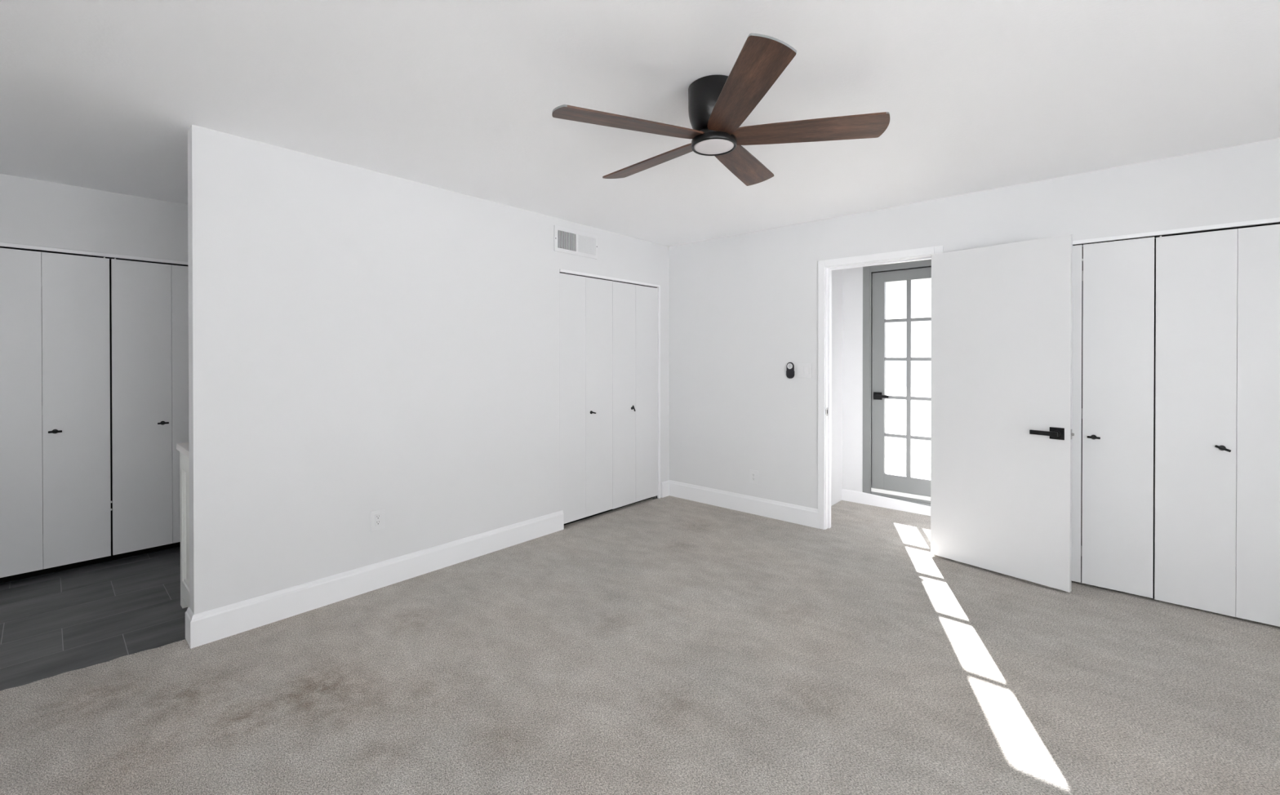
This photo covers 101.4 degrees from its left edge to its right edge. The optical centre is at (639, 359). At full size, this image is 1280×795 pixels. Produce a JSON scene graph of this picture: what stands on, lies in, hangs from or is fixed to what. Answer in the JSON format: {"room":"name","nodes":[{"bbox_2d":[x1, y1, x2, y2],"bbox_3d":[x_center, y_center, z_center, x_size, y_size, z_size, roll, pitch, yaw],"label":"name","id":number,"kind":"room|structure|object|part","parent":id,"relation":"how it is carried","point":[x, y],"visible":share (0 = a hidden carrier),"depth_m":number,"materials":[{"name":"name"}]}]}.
{"room":"empty bedroom","nodes":[
{"label":"empty bedroom","id":0,"kind":"room"},
{"bbox_2d":[0,546,187,690],"bbox_3d":[-3.369,1.372,2.907,2.383,0.055,5.000,0,0,41],"label":"floor tile","id":1,"kind":"structure","parent":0,"point":[52,624],"depth_m":2.75,"materials":[{"name":"grey tile"}]},
{"bbox_2d":[176,442,189,608],"bbox_3d":[-1.867,0.901,3.293,0.548,0.882,1.511,0,0,41],"label":"vanity cabinet","id":2,"kind":"object","parent":1,"relation":"on","point":[184,450],"visible":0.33,"depth_m":2.83,"materials":[{"name":"white paint"}]},
{"bbox_2d":[176,442,189,457],"bbox_3d":[-1.867,0.477,3.291,0.548,0.034,1.511,0,0,41],"label":"countertop","id":3,"kind":"structure","parent":2,"relation":"on","point":[183,447],"depth_m":2.79,"materials":[{"name":"white"}]},
{"bbox_3d":[-2.338,0.890,2.726,0.346,0.610,0.010,0,0,41],"label":"panel moulding","id":4,"kind":"part","parent":2,"relation":"part of","materials":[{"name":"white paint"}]},
{"bbox_2d":[0,173,187,262],"bbox_3d":[-3.993,0.117,3.450,0.780,2.440,5.000,0,0,41],"label":"wall","id":5,"kind":"structure","parent":0,"point":[33,212],"depth_m":3.37,"materials":[{"name":"white paint"}]},
{"bbox_2d":[0,248,112,577],"bbox_3d":[-3.676,0.307,3.232,0.069,1.965,0.590,0,0,41],"label":"door","id":6,"kind":"structure","parent":5,"relation":"in","point":[55,436],"depth_m":3.26,"materials":[{"name":"white paint"}]},
{"bbox_3d":[-3.784,0.314,3.126,0.030,1.954,0.287,0,0,41],"label":"panel","id":7,"kind":"part","parent":6,"relation":"part of","materials":[{"name":"white paint"}]},
{"bbox_3d":[-3.632,0.445,3.254,0.031,0.027,0.058,0,0,41],"label":"knob","id":8,"kind":"part","parent":6,"relation":"part of","materials":[{"name":"black metal"}]},
{"bbox_3d":[-3.592,0.312,3.345,0.030,1.954,0.294,0,0,41],"label":"panel","id":9,"kind":"part","parent":6,"relation":"part of","materials":[{"name":"white paint"}]},
{"bbox_2d":[0,242,188,584],"bbox_3d":[-3.692,0.322,3.635,0.588,2.037,1.217,0,0,41],"label":"closet frame","id":10,"kind":"object","parent":5,"relation":"attached to","point":[2,245],"visible":0.07,"depth_m":3.49,"materials":[{"name":"white paint"}]},
{"bbox_3d":[-3.512,0.320,3.476,0.108,2.033,1.217,0,0,41],"label":"frame","id":11,"kind":"part","parent":10,"relation":"part of","materials":[{"name":"white paint"}]},
{"bbox_2d":[111,257,188,555],"bbox_3d":[-3.288,0.305,3.673,0.069,1.965,0.581,0,0,41],"label":"door","id":12,"kind":"structure","parent":5,"relation":"in","point":[149,301],"depth_m":3.58,"materials":[{"name":"white paint"}]},
{"bbox_3d":[-3.302,0.437,3.628,0.031,0.027,0.058,0,0,41],"label":"knob","id":13,"kind":"part","parent":12,"relation":"part of","materials":[{"name":"black metal"}]},
{"bbox_3d":[-3.199,0.310,3.792,0.030,1.954,0.284,0,0,41],"label":"panel","id":14,"kind":"part","parent":12,"relation":"part of","materials":[{"name":"white paint"}]},
{"bbox_2d":[187,124,669,614],"bbox_3d":[-1.159,0.113,4.097,0.780,2.440,3.703,0,0,41],"label":"wall","id":15,"kind":"structure","parent":0,"point":[362,341],"depth_m":2.99,"materials":[{"name":"white paint"}]},
{"bbox_2d":[185,510,564,648],"bbox_3d":[-1.397,1.262,3.325,0.142,0.149,2.251,0,0,41],"label":"baseboard","id":16,"kind":"structure","parent":15,"relation":"attached to","point":[203,628],"depth_m":2.95,"materials":[{"name":"white paint"}]},
{"bbox_2d":[370,508,385,531],"bbox_3d":[-1.538,0.938,3.073,0.009,0.120,0.081,0,0,41],"label":"power outlet","id":17,"kind":"object","parent":15,"relation":"attached to","point":[377,517],"visible":1,"depth_m":3.07,"materials":[{"name":"white plastic"}]},
{"bbox_2d":[374,513,381,526],"bbox_3d":[-1.536,0.938,3.071,0.004,0.067,0.034,0,0,41],"label":"receptacle","id":18,"kind":"object","parent":17,"relation":"attached to","point":[377,516],"depth_m":3.07,"materials":[{"name":"grey plastic"}]},
{"bbox_2d":[554,225,597,259],"bbox_3d":[-0.511,-0.945,4.229,0.012,0.198,0.460,0,0,41],"label":"air vent","id":19,"kind":"object","parent":15,"relation":"in","point":[567,241],"visible":1,"depth_m":4.22,"materials":[{"name":"white plastic"}]},
{"bbox_2d":[559,272,612,524],"bbox_3d":[-0.438,0.307,4.338,0.069,1.982,0.593,0,0,41],"label":"door","id":20,"kind":"structure","parent":15,"relation":"in","point":[585,304],"depth_m":4.33,"materials":[{"name":"white paint"}]},
{"bbox_3d":[-0.551,0.307,4.227,0.030,1.982,0.277,0,0,41],"label":"panel","id":21,"kind":"part","parent":20,"relation":"part of","materials":[{"name":"white paint"}]},
{"bbox_3d":[-0.354,0.306,4.450,0.030,1.982,0.315,0,0,41],"label":"panel","id":22,"kind":"part","parent":20,"relation":"part of","materials":[{"name":"white paint"}]},
{"bbox_2d":[559,269,660,524],"bbox_3d":[-0.435,0.309,4.762,0.588,2.049,1.240,0,0,41],"label":"closet frame","id":23,"kind":"object","parent":15,"relation":"attached to","point":[561,271],"visible":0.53,"depth_m":5.02,"materials":[{"name":"white paint"}]},
{"bbox_2d":[612,281,657,509],"bbox_3d":[-0.036,0.321,4.794,0.069,2.015,0.620,0,0,41],"label":"door","id":24,"kind":"structure","parent":15,"relation":"in","point":[634,307],"depth_m":4.77,"materials":[{"name":"white paint"}]},
{"bbox_3d":[-0.150,0.307,4.682,0.030,1.986,0.301,0,0,41],"label":"panel","id":25,"kind":"part","parent":24,"relation":"part of","materials":[{"name":"white paint"}]},
{"bbox_3d":[0.055,0.306,4.915,0.030,1.986,0.318,0,0,41],"label":"panel","id":26,"kind":"part","parent":24,"relation":"part of","materials":[{"name":"white paint"}]},
{"bbox_2d":[0,495,1279,794],"bbox_3d":[0.542,1.377,1.169,7.150,0.060,7.760,0,0,41],"label":"floor","id":27,"kind":"structure","parent":0,"point":[668,645],"depth_m":2.17,"materials":[{"name":"carpet"}]},
{"bbox_2d":[0,0,1279,246],"bbox_3d":[-0.135,-1.196,1.712,9.300,0.200,8.100,0,0,41],"label":"ceiling","id":28,"kind":"structure","parent":0,"point":[461,96],"depth_m":2.13,"materials":[{"name":"white paint"}]},
{"bbox_2d":[551,33,889,186],"bbox_3d":[0.281,-0.977,2.152,1.242,0.241,1.268,0,0,41],"label":"ceiling fan","id":29,"kind":"object","parent":28,"relation":"hanging from","point":[718,104],"visible":1,"depth_m":2.02,"materials":[{"name":"brown wood"}]},
{"bbox_3d":[-0.031,-0.885,1.965,0.600,0.007,0.146,-2,10,-25],"label":"blade","id":30,"kind":"part","parent":29,"relation":"part of","materials":[{"name":"brown wood"}]},
{"bbox_3d":[0.057,-0.900,2.385,0.146,0.007,0.600,-18,13,-40],"label":"blade","id":31,"kind":"part","parent":29,"relation":"part of","materials":[{"name":"brown wood"}]},
{"bbox_2d":[693,138,733,154],"bbox_3d":[0.298,-0.862,2.115,0.159,0.011,0.159,0,0,41],"label":"diffuser","id":32,"kind":"object","parent":29,"relation":"attached to","point":[701,146],"depth_m":2.10,"materials":[{"name":"white glass"}]},
{"bbox_3d":[0.476,-0.907,2.430,0.146,0.007,0.600,-13,-4,29],"label":"blade","id":33,"kind":"part","parent":29,"relation":"part of","materials":[{"name":"brown wood"}]},
{"bbox_3d":[0.342,-0.893,1.756,0.146,0.007,0.600,16,-2,-7],"label":"blade","id":34,"kind":"part","parent":29,"relation":"part of","materials":[{"name":"brown wood"}]},
{"bbox_3d":[0.656,-0.898,2.057,0.600,0.007,0.146,-1,-12,9],"label":"blade","id":35,"kind":"part","parent":29,"relation":"part of","materials":[{"name":"brown wood"}]},
{"bbox_2d":[831,269,842,506],"bbox_3d":[1.644,0.109,4.729,0.100,2.440,0.950,0,0,41],"label":"wall","id":36,"kind":"structure","parent":0,"point":[837,275],"depth_m":4.86,"materials":[{"name":"white paint"}]},
{"bbox_2d":[842,266,862,492],"bbox_3d":[2.469,0.110,4.562,1.360,2.440,0.110,0,0,41],"label":"wall","id":37,"kind":"structure","parent":0,"point":[852,278],"depth_m":4.91,"materials":[{"name":"white paint"}]},
{"bbox_2d":[841,488,930,515],"bbox_3d":[2.354,1.277,4.588,1.160,0.106,0.013,0,0,41],"label":"baseboard","id":38,"kind":"structure","parent":37,"relation":"attached to","point":[850,495],"depth_m":4.72,"materials":[{"name":"white paint"}]},
{"bbox_2d":[862,259,931,506],"bbox_3d":[2.443,0.202,4.552,0.965,2.128,0.140,0,0,41],"label":"door","id":39,"kind":"structure","parent":37,"relation":"in","point":[876,481],"depth_m":4.75,"materials":[{"name":"grey paint"}]},
{"bbox_3d":[2.166,0.327,4.772,0.072,0.068,0.009,0,0,41],"label":"handle","id":40,"kind":"part","parent":39,"relation":"part of","materials":[{"name":"black metal"}]},
{"bbox_3d":[2.182,0.327,4.721,0.118,0.025,0.047,0,0,41],"label":"lever","id":41,"kind":"part","parent":39,"relation":"part of","materials":[{"name":"black metal"}]},
{"bbox_2d":[669,137,1279,509],"bbox_3d":[2.913,0.116,3.365,6.300,2.440,0.800,0,0,41],"label":"wall","id":42,"kind":"structure","parent":0,"point":[744,307],"depth_m":4.25,"materials":[{"name":"white paint"}]},
{"bbox_2d":[661,480,818,528],"bbox_3d":[0.813,1.256,4.606,1.513,0.149,0.121,0,0,41],"label":"baseboard","id":43,"kind":"structure","parent":42,"relation":"attached to","point":[790,513],"depth_m":4.59,"materials":[{"name":"white paint"}]},
{"bbox_2d":[749,469,758,484],"bbox_3d":[0.983,1.012,4.530,0.081,0.120,0.009,0,0,41],"label":"power outlet","id":44,"kind":"object","parent":42,"relation":"attached to","point":[753,474],"visible":1,"depth_m":4.52,"materials":[{"name":"white plastic"}]},
{"bbox_2d":[751,473,755,481],"bbox_3d":[0.982,1.012,4.528,0.034,0.067,0.004,0,0,41],"label":"receptacle","id":45,"kind":"object","parent":44,"relation":"attached to","point":[753,474],"depth_m":4.53,"materials":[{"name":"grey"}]},
{"bbox_2d":[797,363,812,377],"bbox_3d":[1.325,0.086,4.222,0.122,0.118,0.011,0,0,41],"label":"light switch","id":46,"kind":"object","parent":42,"relation":"attached to","point":[804,370],"visible":1,"depth_m":4.22,"materials":[{"name":"white plastic"}]},
{"bbox_2d":[817,245,943,529],"bbox_3d":[1.779,0.276,3.905,0.871,2.114,0.138,0,0,41],"label":"door frame","id":47,"kind":"structure","parent":42,"relation":"attached to","point":[822,264],"depth_m":4.12,"materials":[{"name":"white paint"}]},
{"bbox_2d":[930,234,1074,592],"bbox_3d":[2.225,0.303,3.278,0.147,2.034,0.773,0,0,-38],"label":"door","id":48,"kind":"structure","parent":42,"relation":"in","point":[1002,315],"depth_m":3.23,"materials":[{"name":"white paint"}]},
{"bbox_3d":[2.349,0.423,3.040,0.047,0.036,0.136,0,0,-38],"label":"lever","id":49,"kind":"part","parent":48,"relation":"part of","materials":[{"name":"black metal"}]},
{"bbox_3d":[2.402,0.423,3.018,0.009,0.068,0.068,0,0,-38],"label":"handle","id":50,"kind":"part","parent":48,"relation":"part of","materials":[{"name":"black metal"}]},
{"bbox_2d":[1071,236,1154,598],"bbox_3d":[2.625,0.320,3.097,0.588,2.002,0.069,0,0,41],"label":"door","id":51,"kind":"structure","parent":42,"relation":"in","point":[1115,512],"depth_m":3.01,"materials":[{"name":"white paint"}]},
{"bbox_3d":[2.518,0.319,3.206,0.282,2.002,0.030,0,0,41],"label":"panel","id":52,"kind":"part","parent":51,"relation":"part of","materials":[{"name":"white paint"}]},
{"bbox_3d":[2.645,0.451,3.055,0.058,0.027,0.031,0,0,41],"label":"knob","id":53,"kind":"part","parent":51,"relation":"part of","materials":[{"name":"black metal"}]},
{"bbox_2d":[1072,217,1279,598],"bbox_3d":[3.033,0.316,3.108,1.230,2.049,0.588,0,0,41],"label":"closet frame","id":54,"kind":"object","parent":42,"relation":"attached to","point":[1272,221],"visible":0.08,"depth_m":2.95,"materials":[{"name":"white paint"}]},
{"bbox_3d":[2.875,0.315,2.928,1.230,2.045,0.108,0,0,41],"label":"frame","id":55,"kind":"part","parent":54,"relation":"part of","materials":[{"name":"white paint"}]},
{"bbox_2d":[1154,224,1279,626],"bbox_3d":[3.072,0.320,2.703,0.592,2.013,0.069,0,0,41],"label":"door","id":56,"kind":"structure","parent":42,"relation":"in","point":[1217,461],"depth_m":2.74,"materials":[{"name":"white paint"}]},
{"bbox_3d":[2.970,0.325,2.808,0.299,2.002,0.030,0,0,41],"label":"panel","id":57,"kind":"part","parent":56,"relation":"part of","materials":[{"name":"white paint"}]},
{"bbox_3d":[3.024,0.459,2.720,0.058,0.032,0.031,0,0,41],"label":"knob","id":58,"kind":"part","parent":56,"relation":"part of","materials":[{"name":"black metal"}]},
{"bbox_3d":[3.192,0.326,2.613,0.292,2.002,0.030,0,0,41],"label":"panel","id":59,"kind":"part","parent":56,"relation":"part of","materials":[{"name":"white paint"}]},
{"bbox_3d":[1.234,0.121,4.302,0.068,0.063,0.012,0,0,41],"label":"remote holder","id":60,"kind":"object","parent":42,"relation":"attached to","visible":0},
{"bbox_2d":[786,362,794,377],"bbox_3d":[1.232,0.084,4.299,0.060,0.130,0.017,0,0,41],"label":"remote control","id":61,"kind":"object","parent":60,"relation":"in","point":[790,366],"visible":1,"depth_m":4.29,"materials":[{"name":"black plastic"}]},
{"label":"outside","id":62,"kind":"structure","parent":0,"visible":0},
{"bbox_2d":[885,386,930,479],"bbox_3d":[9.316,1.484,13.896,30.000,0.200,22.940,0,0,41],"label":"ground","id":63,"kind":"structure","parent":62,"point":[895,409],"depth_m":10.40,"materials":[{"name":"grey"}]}
]}

